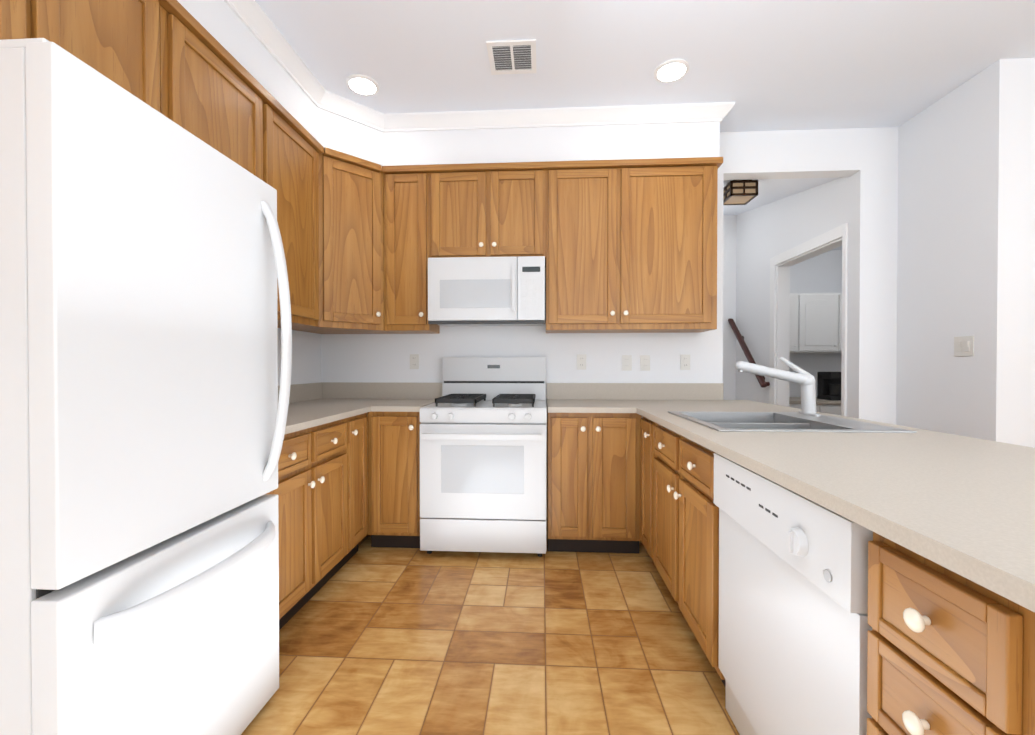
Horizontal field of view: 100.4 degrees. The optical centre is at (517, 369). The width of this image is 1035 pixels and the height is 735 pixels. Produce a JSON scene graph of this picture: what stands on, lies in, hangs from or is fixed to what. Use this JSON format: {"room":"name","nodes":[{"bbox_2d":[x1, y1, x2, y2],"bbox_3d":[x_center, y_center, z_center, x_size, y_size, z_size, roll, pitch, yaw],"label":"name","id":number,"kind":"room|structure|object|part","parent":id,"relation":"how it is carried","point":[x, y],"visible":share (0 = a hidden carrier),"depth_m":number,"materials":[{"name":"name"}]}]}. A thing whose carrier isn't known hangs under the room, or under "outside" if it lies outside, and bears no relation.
{"room":"kitchen","nodes":[
{"label":"kitchen","id":0,"kind":"room"},
{"bbox_2d":[278,328,320,385],"bbox_3d":[-1.792,-0.268,-0.300,0.120,2.880,7.550,0,1,3],"label":"wall","id":1,"kind":"structure","parent":0,"point":[306,359],"depth_m":3.11,"materials":[{"name":"paint"}]},
{"bbox_2d":[0,0,167,117],"bbox_3d":[-1.483,-1.037,1.182,0.322,0.690,0.838,0,1,3],"label":"upper cabinet","id":2,"kind":"object","parent":1,"relation":"attached to","point":[125,41],"depth_m":1.40,"materials":[{"name":"brown wood"}]},
{"bbox_2d":[164,0,323,326],"bbox_3d":[-1.427,-0.827,2.162,0.322,1.126,1.118,0,1,3],"label":"upper cabinet","id":3,"kind":"object","parent":1,"relation":"attached to","point":[177,62],"depth_m":2.09,"materials":[{"name":"brown wood"}]},
{"bbox_2d":[177,0,719,167],"bbox_3d":[-0.288,-1.540,-0.397,2.891,0.335,7.310,0,1,3],"label":"soffit","id":4,"kind":"structure","parent":0,"point":[225,26],"depth_m":2.90,"materials":[{"name":"paint"}]},
{"bbox_2d":[224,0,734,131],"bbox_3d":[-0.104,-1.663,-0.409,2.661,0.088,7.310,0,1,3],"label":"crown molding","id":5,"kind":"structure","parent":4,"relation":"attached to","point":[258,22],"depth_m":2.86,"materials":[{"name":"white"}]},
{"bbox_2d":[241,534,739,734],"bbox_3d":[2.182,1.188,1.275,7.876,0.060,11.120,0,1,3],"label":"floor","id":6,"kind":"structure","parent":0,"point":[391,641],"depth_m":1.76,"materials":[{"name":"tile"}]},
{"bbox_2d":[0,38,291,734],"bbox_3d":[-1.196,0.258,1.190,0.841,1.801,0.695,0,1,3],"label":"fridge","id":7,"kind":"object","parent":6,"relation":"on","point":[143,409],"visible":1,"depth_m":0.97,"materials":[{"name":"white metal"}]},
{"bbox_3d":[-0.825,0.006,1.177,0.099,1.125,0.590,0,1,3],"label":"handle","id":8,"kind":"part","parent":7,"relation":"part of","materials":[{"name":"white plastic"}]},
{"bbox_2d":[266,413,367,629],"bbox_3d":[-1.256,0.708,2.161,0.650,0.883,1.148,0,1,3],"label":"base cabinet","id":9,"kind":"object","parent":6,"relation":"on","point":[321,491],"visible":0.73,"depth_m":2.10,"materials":[{"name":"brown wood"}]},
{"bbox_2d":[367,412,420,547],"bbox_3d":[-0.756,0.701,2.983,0.351,0.883,0.646,0,1,3],"label":"base cabinet","id":10,"kind":"object","parent":6,"relation":"on","point":[394,517],"visible":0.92,"depth_m":2.70,"materials":[{"name":"brown wood"}]},
{"bbox_2d":[278,382,377,434],"bbox_3d":[-1.241,0.184,2.455,0.660,0.154,1.747,0,1,3],"label":"countertop","id":11,"kind":"structure","parent":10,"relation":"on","point":[310,404],"depth_m":2.89,"materials":[{"name":"laminate"}]},
{"bbox_2d":[374,383,441,411],"bbox_3d":[-0.730,0.179,2.980,0.301,0.154,0.642,0,1,3],"label":"countertop","id":12,"kind":"structure","parent":10,"relation":"on","point":[388,397],"depth_m":3.28,"materials":[{"name":"laminate"}]},
{"bbox_2d":[420,357,546,556],"bbox_3d":[-0.193,0.527,2.889,0.769,1.232,0.734,0,1,3],"label":"range","id":13,"kind":"object","parent":6,"relation":"on","point":[483,455],"visible":1,"depth_m":2.59,"materials":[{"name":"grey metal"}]},
{"bbox_2d":[547,410,641,553],"bbox_3d":[0.486,0.701,2.912,0.571,0.883,0.646,0,1,3],"label":"base cabinet","id":14,"kind":"object","parent":6,"relation":"on","point":[593,480],"visible":0.98,"depth_m":2.63,"materials":[{"name":"brown wood"}]},
{"bbox_2d":[547,383,629,412],"bbox_3d":[0.454,0.180,2.913,0.506,0.154,0.642,0,1,3],"label":"countertop","id":15,"kind":"structure","parent":14,"relation":"on","point":[561,397],"depth_m":3.20,"materials":[{"name":"laminate"}]},
{"bbox_2d":[640,445,725,687],"bbox_3d":[1.060,0.821,2.025,0.710,0.661,1.159,0,1,3],"label":"base cabinet","id":16,"kind":"object","parent":6,"relation":"on","point":[679,515],"depth_m":1.78,"materials":[{"name":"brown wood"}]},
{"bbox_2d":[714,453,872,734],"bbox_3d":[0.938,0.720,1.116,0.642,0.878,0.647,0,1,3],"label":"dishwasher","id":17,"kind":"object","parent":6,"relation":"on","point":[794,627],"visible":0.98,"depth_m":1.03,"materials":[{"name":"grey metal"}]},
{"bbox_2d":[789,405,820,411],"bbox_3d":[3.163,0.753,5.088,0.390,0.740,0.620,0,1,3],"label":"base cabinet","id":18,"kind":"object","parent":6,"relation":"on","point":[818,407],"depth_m":4.78,"materials":[{"name":"white"}]},
{"bbox_2d":[821,405,840,415],"bbox_3d":[3.542,0.753,5.067,0.370,0.740,0.620,0,1,3],"label":"base cabinet","id":19,"kind":"object","parent":6,"relation":"on","point":[829,406],"depth_m":4.76,"materials":[{"name":"white"}]},
{"bbox_2d":[789,397,840,404],"bbox_3d":[3.716,0.362,5.048,1.520,0.037,0.630,0,1,3],"label":"countertop","id":20,"kind":"structure","parent":19,"relation":"on","point":[792,400],"depth_m":4.78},
{"bbox_2d":[817,372,840,399],"bbox_3d":[3.631,0.184,4.950,0.220,0.319,0.240,0,1,3],"label":"coffee maker","id":21,"kind":"object","parent":20,"relation":"on","point":[828,385],"visible":0.69,"depth_m":4.95,"materials":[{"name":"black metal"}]},
{"bbox_2d":[867,532,1034,734],"bbox_3d":[0.984,0.722,0.643,0.705,0.884,0.278,0,1,3],"label":"base cabinet","id":22,"kind":"object","parent":6,"relation":"on","point":[949,652],"depth_m":0.64,"materials":[{"name":"brown wood"}]},
{"bbox_2d":[626,357,1034,611],"bbox_3d":[1.125,0.186,1.765,0.963,0.491,2.857,0,1,3],"label":"countertop","id":23,"kind":"structure","parent":22,"relation":"on","point":[963,506],"depth_m":1.05,"materials":[{"name":"laminate"}]},
{"bbox_2d":[735,357,819,415],"bbox_3d":[1.301,0.080,2.176,0.391,0.290,0.150,0,1,3],"label":"tap","id":24,"kind":"object","parent":23,"relation":"on","point":[807,381],"depth_m":2.16,"materials":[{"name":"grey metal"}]},
{"bbox_2d":[668,411,916,432],"bbox_3d":[1.147,0.328,1.962,0.720,0.204,0.670,0,1,3],"label":"sink basin","id":25,"kind":"object","parent":23,"relation":"in","point":[800,421],"depth_m":1.95,"materials":[{"name":"silver metal"}]},
{"bbox_2d":[321,127,897,473],"bbox_3d":[0.606,-0.300,3.284,4.261,2.880,0.120,0,1,3],"label":"wall","id":26,"kind":"structure","parent":0,"point":[374,358],"depth_m":3.17,"materials":[{"name":"paint"}]},
{"bbox_2d":[278,147,396,333],"bbox_3d":[-1.232,-0.835,3.013,0.612,1.126,0.612,0,1,3],"label":"upper cabinet","id":27,"kind":"object","parent":26,"relation":"attached to","point":[351,244],"visible":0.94,"depth_m":2.84,"materials":[{"name":"brown wood"}]},
{"bbox_2d":[382,164,441,333],"bbox_3d":[-0.723,-0.836,3.129,0.396,1.126,0.320,0,1,3],"label":"upper cabinet","id":28,"kind":"object","parent":26,"relation":"attached to","point":[412,193],"depth_m":2.98,"materials":[{"name":"brown wood"}]},
{"bbox_2d":[410,354,418,368],"bbox_3d":[-0.790,-0.061,3.300,0.070,0.114,0.010,0,1,3],"label":"electrical outlet","id":29,"kind":"object","parent":26,"relation":"attached to","point":[414,361],"visible":1,"depth_m":3.30,"materials":[{"name":"white plastic"}]},
{"bbox_2d":[442,161,549,257],"bbox_3d":[-0.200,-1.081,3.097,0.805,0.635,0.320,0,1,3],"label":"upper cabinet","id":30,"kind":"object","parent":26,"relation":"attached to","point":[489,209],"depth_m":2.94,"materials":[{"name":"brown wood"}]},
{"bbox_2d":[428,256,544,325],"bbox_3d":[-0.200,-0.531,3.051,0.783,0.441,0.423,0,1,3],"label":"microwave","id":31,"kind":"object","parent":30,"relation":"attached to","point":[486,291],"visible":1,"depth_m":2.87,"materials":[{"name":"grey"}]},
{"bbox_2d":[577,354,585,369],"bbox_3d":[0.479,-0.057,3.228,0.070,0.114,0.010,0,1,3],"label":"electrical outlet","id":32,"kind":"object","parent":26,"relation":"attached to","point":[581,361],"visible":1,"depth_m":3.23,"materials":[{"name":"white plastic"}]},
{"bbox_2d":[545,159,633,332],"bbox_3d":[0.481,-0.836,3.061,0.559,1.126,0.320,0,1,3],"label":"upper cabinet","id":33,"kind":"object","parent":26,"relation":"attached to","point":[625,245],"depth_m":2.91,"materials":[{"name":"brown wood"}]},
{"bbox_2d":[622,355,631,370],"bbox_3d":[0.814,-0.050,3.209,0.070,0.114,0.010,0,1,3],"label":"electrical outlet","id":34,"kind":"object","parent":26,"relation":"attached to","point":[626,362],"visible":1,"depth_m":3.21,"materials":[{"name":"white plastic"}]},
{"bbox_2d":[640,355,649,370],"bbox_3d":[0.948,-0.050,3.201,0.070,0.114,0.010,0,1,3],"label":"electrical outlet","id":35,"kind":"object","parent":26,"relation":"attached to","point":[644,362],"visible":1,"depth_m":3.20,"materials":[{"name":"white plastic"}]},
{"bbox_2d":[634,157,721,332],"bbox_3d":[0.977,-0.835,3.033,0.725,1.126,0.320,0,1,3],"label":"upper cabinet","id":36,"kind":"object","parent":26,"relation":"attached to","point":[675,199],"depth_m":2.88,"materials":[{"name":"brown wood"}]},
{"bbox_2d":[680,355,689,369],"bbox_3d":[1.240,-0.055,3.184,0.070,0.114,0.010,0,1,3],"label":"electrical outlet","id":37,"kind":"object","parent":26,"relation":"attached to","point":[684,362],"visible":1,"depth_m":3.18,"materials":[{"name":"white plastic"}]},
{"bbox_2d":[255,0,1034,131],"bbox_3d":[2.080,-1.756,-0.534,7.876,0.100,7.550,0,1,3],"label":"ceiling","id":38,"kind":"structure","parent":0,"point":[772,65],"depth_m":2.35,"materials":[{"name":"paint"}]},
{"bbox_2d":[345,74,378,95],"bbox_3d":[-0.943,-1.728,2.624,0.195,0.012,0.195,0,1,3],"label":"recessed light","id":39,"kind":"object","parent":38,"relation":"in","point":[361,84],"visible":1,"depth_m":2.61,"materials":[{"name":"white"}]},
{"bbox_2d":[486,39,536,74],"bbox_3d":[-0.028,-1.726,2.391,0.263,0.011,0.250,0,1,3],"label":"ceiling vent","id":40,"kind":"object","parent":38,"relation":"in","point":[512,57],"visible":1,"depth_m":2.38,"materials":[{"name":"white metal"}]},
{"bbox_2d":[654,59,688,82],"bbox_3d":[0.891,-1.727,2.498,0.195,0.012,0.195,0,1,3],"label":"recessed light","id":41,"kind":"object","parent":38,"relation":"in","point":[671,70],"visible":1,"depth_m":2.49,"materials":[{"name":"white"}]},
{"bbox_2d":[723,215,735,399],"bbox_3d":[1.816,-0.528,5.207,1.787,3.300,0.120,0,1,3],"label":"wall","id":42,"kind":"structure","parent":0,"point":[729,303],"depth_m":5.11,"materials":[{"name":"paint"}]},
{"bbox_2d":[723,177,840,214],"bbox_3d":[1.703,-1.704,4.266,1.907,0.470,1.990,0,1,3],"label":"ceiling","id":43,"kind":"structure","parent":0,"point":[771,190],"depth_m":3.72,"materials":[{"name":"paint"}]},
{"bbox_2d":[723,180,757,204],"bbox_3d":[1.752,-1.415,3.419,0.206,0.145,0.206,0,1,3],"label":"lantern pendant light","id":44,"kind":"object","parent":43,"relation":"hanging from","point":[740,192],"visible":0.88,"depth_m":3.33,"materials":[{"name":"brown metal"}]},
{"bbox_2d":[736,177,844,403],"bbox_3d":[2.593,-0.519,4.186,0.120,3.300,1.830,0,1,3],"label":"wall","id":45,"kind":"structure","parent":0,"point":[756,239],"depth_m":4.45,"materials":[{"name":"paint"}]},
{"bbox_2d":[728,318,769,387],"bbox_3d":[2.514,-0.211,4.699,0.102,0.776,0.810,0,1,3],"label":"stair handrail","id":46,"kind":"object","parent":45,"relation":"attached to","point":[749,357],"visible":0.85,"depth_m":4.69,"materials":[{"name":"red wood"}]},
{"bbox_2d":[769,223,847,416],"bbox_3d":[2.561,0.015,3.778,0.138,2.240,1.078,0,1,3],"label":"door frame","id":47,"kind":"structure","parent":45,"relation":"attached to","point":[779,336],"depth_m":4.20,"materials":[{"name":"white wood"}]},
{"bbox_2d":[789,250,841,396],"bbox_3d":[3.692,-0.230,5.423,1.933,2.700,0.120,0,1,3],"label":"wall","id":48,"kind":"structure","parent":0,"point":[821,273],"depth_m":5.36,"materials":[{"name":"paint"}]},
{"bbox_2d":[790,293,801,352],"bbox_3d":[3.071,-0.551,5.220,0.450,0.695,0.346,0,1,3],"label":"upper cabinet","id":49,"kind":"object","parent":48,"relation":"attached to","point":[795,298],"depth_m":5.04,"materials":[{"name":"white wood"}]},
{"bbox_2d":[802,293,841,352],"bbox_3d":[3.520,-0.551,5.194,0.450,0.695,0.346,0,1,3],"label":"upper cabinet","id":50,"kind":"object","parent":48,"relation":"attached to","point":[815,322],"depth_m":5.02,"materials":[{"name":"white wood"}]},
{"bbox_2d":[845,177,848,357],"bbox_3d":[2.540,-0.510,3.252,0.120,3.300,0.040,0,1,3],"label":"wall","id":51,"kind":"structure","parent":0,"point":[846,198],"depth_m":3.24,"materials":[{"name":"paint"}]},
{"bbox_2d":[896,58,1034,447],"bbox_3d":[4.399,-0.295,2.726,3.375,2.880,0.805,0,1,3],"label":"wall block","id":52,"kind":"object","parent":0,"point":[966,216],"visible":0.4,"depth_m":2.56,"materials":[{"name":"paint"}]},
{"bbox_2d":[954,336,973,355],"bbox_3d":[2.693,-0.141,2.606,0.014,0.120,0.120,0,1,3],"label":"switch plate","id":53,"kind":"object","parent":52,"relation":"attached to","point":[963,345],"visible":1,"depth_m":2.60,"materials":[{"name":"white plastic"}]}
]}

